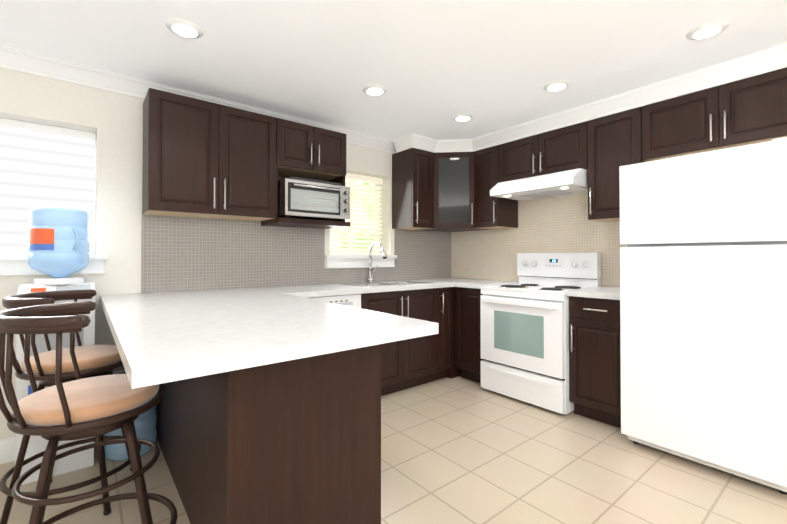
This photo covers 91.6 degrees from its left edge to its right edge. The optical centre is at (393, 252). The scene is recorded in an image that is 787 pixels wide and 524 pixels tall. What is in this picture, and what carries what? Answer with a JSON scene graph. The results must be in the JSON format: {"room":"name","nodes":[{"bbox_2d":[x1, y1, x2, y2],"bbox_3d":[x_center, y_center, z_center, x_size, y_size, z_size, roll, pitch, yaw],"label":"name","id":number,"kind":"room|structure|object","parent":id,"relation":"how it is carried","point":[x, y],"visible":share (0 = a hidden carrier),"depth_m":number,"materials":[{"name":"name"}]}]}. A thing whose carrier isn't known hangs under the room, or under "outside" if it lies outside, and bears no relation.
{"room":"kitchen","nodes":[
{"label":"kitchen","id":0,"kind":"room"},
{"bbox_2d":[0,68,450,438],"bbox_3d":[-1.194,0.034,3.252,4.900,2.370,0.300,0,-1,-39],"label":"wall","id":1,"kind":"structure","parent":0,"point":[113,121],"depth_m":2.52,"materials":[{"name":"paint"}]},
{"bbox_2d":[0,434,103,463],"bbox_3d":[-2.253,1.139,2.185,1.565,0.140,0.013,0,-1,-39],"label":"baseboard","id":2,"kind":"structure","parent":1,"relation":"attached to","point":[7,450],"depth_m":2.20,"materials":[{"name":"white"}]},
{"bbox_2d":[0,118,106,275],"bbox_3d":[-2.377,-0.339,2.249,1.105,0.943,0.310,0,-1,-39],"label":"window","id":3,"kind":"structure","parent":1,"relation":"in","point":[43,165],"depth_m":2.42,"materials":[{"name":"white plastic"}]},
{"bbox_2d":[142,88,281,223],"bbox_3d":[-1.297,-0.643,2.766,0.836,0.762,0.328,0,-1,-39],"label":"upper cabinet","id":4,"kind":"object","parent":1,"relation":"attached to","point":[203,159],"depth_m":2.60,"materials":[{"name":"brown wood"}]},
{"bbox_2d":[0,45,451,152],"bbox_3d":[-1.075,-1.095,3.108,4.410,0.114,0.090,0,-1,-39],"label":"crown molding","id":5,"kind":"structure","parent":1,"relation":"attached to","point":[10,58],"depth_m":2.52,"materials":[{"name":"white"}]},
{"bbox_2d":[141,214,450,292],"bbox_3d":[-0.519,0.007,3.601,3.109,0.560,0.004,0,-1,-39],"label":"backsplash","id":6,"kind":"structure","parent":1,"relation":"attached to","point":[184,253],"depth_m":3.09,"materials":[{"name":"grey tile"}]},
{"bbox_2d":[282,119,345,182],"bbox_3d":[-0.745,-0.840,3.214,0.619,0.358,0.328,0,-1,-39],"label":"upper cabinet","id":7,"kind":"object","parent":1,"relation":"attached to","point":[308,152],"depth_m":3.10,"materials":[{"name":"brown wood"}]},
{"bbox_2d":[325,173,396,267],"bbox_3d":[-0.381,-0.323,3.860,0.825,0.943,0.310,0,-1,-39],"label":"window","id":8,"kind":"structure","parent":1,"relation":"in","point":[350,246],"depth_m":3.93,"materials":[{"name":"white plastic"}]},
{"bbox_2d":[436,152,483,231],"bbox_3d":[0.643,-0.638,4.148,0.619,0.780,0.619,0,-1,-39],"label":"upper cabinet","id":9,"kind":"object","parent":1,"relation":"attached to","point":[444,192],"depth_m":3.93,"materials":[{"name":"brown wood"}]},
{"bbox_2d":[452,147,467,151],"bbox_3d":[2.414,-1.102,2.384,0.090,0.114,5.600,0,-1,-39],"label":"crown molding","id":10,"kind":"structure","parent":1,"relation":"attached to","point":[465,148],"depth_m":3.91,"materials":[{"name":"white"}]},
{"bbox_2d":[278,177,349,220],"bbox_3d":[-0.679,-0.411,3.127,0.564,0.300,0.398,0,-1,-39],"label":"toaster oven","id":11,"kind":"object","parent":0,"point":[302,198],"visible":0.9,"depth_m":2.97,"materials":[{"name":"silver metal"}]},
{"bbox_2d":[0,376,786,523],"bbox_3d":[0.612,1.247,1.003,4.900,0.100,6.050,0,-1,-39],"label":"floor","id":12,"kind":"structure","parent":0,"point":[458,450],"depth_m":2.06,"materials":[{"name":"tile"}]},
{"bbox_2d":[15,206,94,484],"bbox_3d":[-1.909,0.473,2.184,0.320,1.472,0.364,0,-1,-39],"label":"water cooler","id":13,"kind":"object","parent":12,"relation":"on","point":[58,245],"visible":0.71,"depth_m":2.12,"materials":[{"name":"white plastic"}]},
{"bbox_2d":[0,289,140,523],"bbox_3d":[-1.564,0.703,1.892,0.535,1.006,0.535,0,-1,-39],"label":"stool","id":14,"kind":"object","parent":12,"relation":"on","point":[96,360],"visible":0.67,"depth_m":1.77,"materials":[{"name":"beige fabric"}]},
{"bbox_2d":[0,301,177,523],"bbox_3d":[-1.081,0.698,1.376,0.534,1.006,0.534,0,-1,-39],"label":"stool","id":15,"kind":"object","parent":12,"relation":"on","point":[79,408],"visible":1,"depth_m":1.27,"materials":[{"name":"brown wood"}]},
{"bbox_2d":[112,369,125,373],"bbox_3d":[-1.739,0.991,2.484,0.202,0.439,0.117,0,-1,-39],"label":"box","id":16,"kind":"object","parent":12,"relation":"on","point":[119,372],"visible":0.04,"depth_m":2.46,"materials":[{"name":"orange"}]},
{"bbox_2d":[104,371,156,460],"bbox_3d":[-1.600,0.957,2.336,0.268,0.504,0.268,0,-1,-39],"label":"bottle","id":17,"kind":"object","parent":12,"relation":"on","point":[145,423],"visible":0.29,"depth_m":2.26,"materials":[{"name":"blue plastic"}]},
{"bbox_2d":[157,344,380,523],"bbox_3d":[-0.864,0.762,2.165,0.638,0.893,1.786,0,-1,-39],"label":"base cabinet","id":18,"kind":"object","parent":12,"relation":"on","point":[296,441],"visible":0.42,"depth_m":1.47,"materials":[{"name":"brown wood"}]},
{"bbox_2d":[101,290,438,388],"bbox_3d":[-0.658,0.289,1.708,0.960,0.040,1.447,0,-1,-39],"label":"countertop","id":19,"kind":"structure","parent":18,"relation":"on","point":[161,337],"depth_m":1.31,"materials":[{"name":"white stone"}]},
{"bbox_2d":[308,294,360,307],"bbox_3d":[-0.667,0.772,3.069,0.596,0.890,0.575,0,-1,-39],"label":"dishwasher","id":20,"kind":"object","parent":12,"relation":"on","point":[352,300],"visible":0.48,"depth_m":2.94,"materials":[{"name":"white"}]},
{"bbox_2d":[361,299,440,395],"bbox_3d":[-0.104,0.862,3.541,0.866,0.719,0.599,0,-1,-39],"label":"base cabinet","id":21,"kind":"object","parent":12,"relation":"on","point":[409,363],"depth_m":3.37,"materials":[{"name":"brown wood"}]},
{"bbox_2d":[397,287,452,378],"bbox_3d":[0.309,0.779,3.876,0.192,0.892,0.599,0,-1,-39],"label":"base cabinet","id":22,"kind":"object","parent":12,"relation":"on","point":[444,296],"depth_m":3.63,"materials":[{"name":"brown wood"}]},
{"bbox_2d":[453,287,459,377],"bbox_3d":[0.623,0.781,4.144,0.634,0.892,0.576,0,-1,-39],"label":"base cabinet","id":23,"kind":"object","parent":12,"relation":"on","point":[456,371],"depth_m":3.75,"materials":[{"name":"brown wood"}]},
{"bbox_2d":[100,242,467,301],"bbox_3d":[-0.407,0.171,3.280,3.324,0.556,0.628,0,-1,-39],"label":"countertop","id":24,"kind":"structure","parent":23,"relation":"on","point":[371,286],"depth_m":3.05,"materials":[{"name":"white stone"}]},
{"bbox_2d":[367,242,386,281],"bbox_3d":[-0.137,0.092,3.677,0.109,0.391,0.281,0,-1,-39],"label":"faucet","id":25,"kind":"object","parent":24,"relation":"on","point":[370,279],"depth_m":3.73,"materials":[{"name":"silver metal"}]},
{"bbox_2d":[343,280,431,286],"bbox_3d":[-0.060,0.367,3.547,0.764,0.168,0.424,0,-1,-39],"label":"sink","id":26,"kind":"object","parent":24,"relation":"in","point":[384,283],"depth_m":3.63,"materials":[{"name":"silver metal"}]},
{"bbox_2d":[455,287,482,382],"bbox_3d":[0.945,0.778,3.774,0.599,0.892,0.360,0,-1,-39],"label":"base cabinet","id":27,"kind":"object","parent":12,"relation":"on","point":[467,300],"depth_m":3.61,"materials":[{"name":"brown wood"}]},
{"bbox_2d":[452,278,518,288],"bbox_3d":[0.940,0.309,3.736,0.654,0.040,0.299,0,-1,-39],"label":"countertop","id":28,"kind":"structure","parent":27,"relation":"on","point":[472,283],"depth_m":3.67,"materials":[{"name":"white stone"}]},
{"bbox_2d":[480,253,601,414],"bbox_3d":[1.244,0.610,3.294,0.703,1.218,0.756,0,-1,-39],"label":"stove","id":29,"kind":"object","parent":12,"relation":"on","point":[525,339],"visible":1,"depth_m":3.12,"materials":[{"name":"white enamelled metal"},{"name":"glass"},{"name":"black metal"}]},
{"bbox_2d":[569,296,620,427],"bbox_3d":[1.665,0.769,2.882,0.599,0.892,0.400,0,-1,-39],"label":"base cabinet","id":30,"kind":"object","parent":12,"relation":"on","point":[594,359],"depth_m":2.71,"materials":[{"name":"brown wood"}]},
{"bbox_2d":[566,286,619,299],"bbox_3d":[1.652,0.301,2.874,0.628,0.040,0.405,0,-1,-39],"label":"countertop","id":31,"kind":"structure","parent":30,"relation":"on","point":[603,292],"depth_m":2.75,"materials":[{"name":"white stone"}]},
{"bbox_2d":[619,137,786,494],"bbox_3d":[1.958,0.326,2.355,0.749,1.768,0.758,0,-1,-39],"label":"fridge","id":32,"kind":"object","parent":12,"relation":"on","point":[703,298],"visible":1,"depth_m":2.07,"materials":[{"name":"white painted metal"},{"name":"grey plastic"}]},
{"bbox_2d":[0,0,786,152],"bbox_3d":[0.612,-1.223,1.027,4.900,0.100,6.050,0,-1,-39],"label":"ceiling","id":33,"kind":"structure","parent":0,"point":[433,67],"depth_m":2.18,"materials":[{"name":"paint"}]},
{"bbox_2d":[165,18,203,38],"bbox_3d":[-1.084,-1.157,1.990,0.176,0.012,0.176,0,-1,-39],"label":"recessed light","id":34,"kind":"object","parent":33,"relation":"in","point":[184,28],"visible":1,"depth_m":1.97,"materials":[{"name":"white"}]},
{"bbox_2d":[362,85,386,95],"bbox_3d":[-0.134,-1.150,2.726,0.176,0.012,0.176,0,-1,-39],"label":"recessed light","id":35,"kind":"object","parent":33,"relation":"in","point":[375,90],"visible":1,"depth_m":2.70,"materials":[{"name":"white"}]},
{"bbox_2d":[453,114,472,121],"bbox_3d":[0.592,-1.145,3.263,0.176,0.012,0.176,0,-1,-39],"label":"recessed light","id":36,"kind":"object","parent":33,"relation":"in","point":[463,117],"visible":1,"depth_m":3.23,"materials":[{"name":"white"}]},
{"bbox_2d":[543,80,569,91],"bbox_3d":[1.130,-1.151,2.655,0.176,0.012,0.176,0,-1,-39],"label":"recessed light","id":37,"kind":"object","parent":33,"relation":"in","point":[557,85],"visible":0.98,"depth_m":2.64,"materials":[{"name":"white"}]},
{"bbox_2d":[468,43,786,151],"bbox_3d":[1.556,-1.097,2.945,0.060,0.114,2.430,0,-1,-39],"label":"crown molding","id":38,"kind":"structure","parent":33,"relation":"attached to","point":[756,64],"depth_m":2.66,"materials":[{"name":"white"}]},
{"bbox_2d":[686,20,728,39],"bbox_3d":[1.641,-1.157,2.004,0.176,0.012,0.176,0,-1,-39],"label":"recessed light","id":39,"kind":"object","parent":33,"relation":"in","point":[707,30],"visible":1,"depth_m":1.99,"materials":[{"name":"white"}]},
{"bbox_3d":[2.554,0.026,2.390,0.150,2.370,5.750,0,-1,-39],"label":"wall","id":40,"kind":"structure","parent":0,"visible":0},
{"bbox_2d":[392,148,435,230],"bbox_3d":[0.230,-0.640,3.978,0.341,0.780,0.363,0,-1,-39],"label":"upper cabinet","id":41,"kind":"object","parent":40,"relation":"attached to","point":[413,169],"depth_m":3.87,"materials":[{"name":"brown wood"}]},
{"bbox_2d":[472,145,517,229],"bbox_3d":[1.011,-0.641,3.893,0.362,0.780,0.344,0,-1,-39],"label":"upper cabinet","id":42,"kind":"object","parent":40,"relation":"attached to","point":[489,212],"depth_m":3.78,"materials":[{"name":"brown wood"}]},
{"bbox_2d":[451,193,625,286],"bbox_3d":[1.359,-0.192,3.750,0.004,0.960,2.124,0,-1,-39],"label":"backsplash","id":43,"kind":"structure","parent":40,"relation":"attached to","point":[561,224],"depth_m":3.69,"materials":[{"name":"beige tile"}]},
{"bbox_2d":[490,168,587,200],"bbox_3d":[1.328,-0.585,3.379,0.516,0.144,0.770,0,-1,-39],"label":"range hood","id":44,"kind":"object","parent":40,"relation":"attached to","point":[569,182],"visible":1,"depth_m":3.22,"materials":[{"name":"white painted metal"}]},
{"bbox_2d":[500,121,587,181],"bbox_3d":[1.395,-0.847,3.448,0.328,0.376,0.830,0,-1,-39],"label":"upper cabinet","id":45,"kind":"object","parent":40,"relation":"attached to","point":[566,148],"depth_m":3.29,"materials":[{"name":"brown wood"}]},
{"bbox_2d":[588,106,643,221],"bbox_3d":[1.774,-0.650,2.976,0.328,0.780,0.374,0,-1,-39],"label":"upper cabinet","id":46,"kind":"object","parent":40,"relation":"attached to","point":[616,140],"depth_m":2.89,"materials":[{"name":"brown wood"}]},
{"bbox_2d":[644,68,786,161],"bbox_3d":[2.162,-0.854,2.497,0.328,0.381,0.855,0,-1,-39],"label":"upper cabinet","id":47,"kind":"object","parent":40,"relation":"attached to","point":[752,110],"depth_m":2.40,"materials":[{"name":"brown wood"}]}
]}

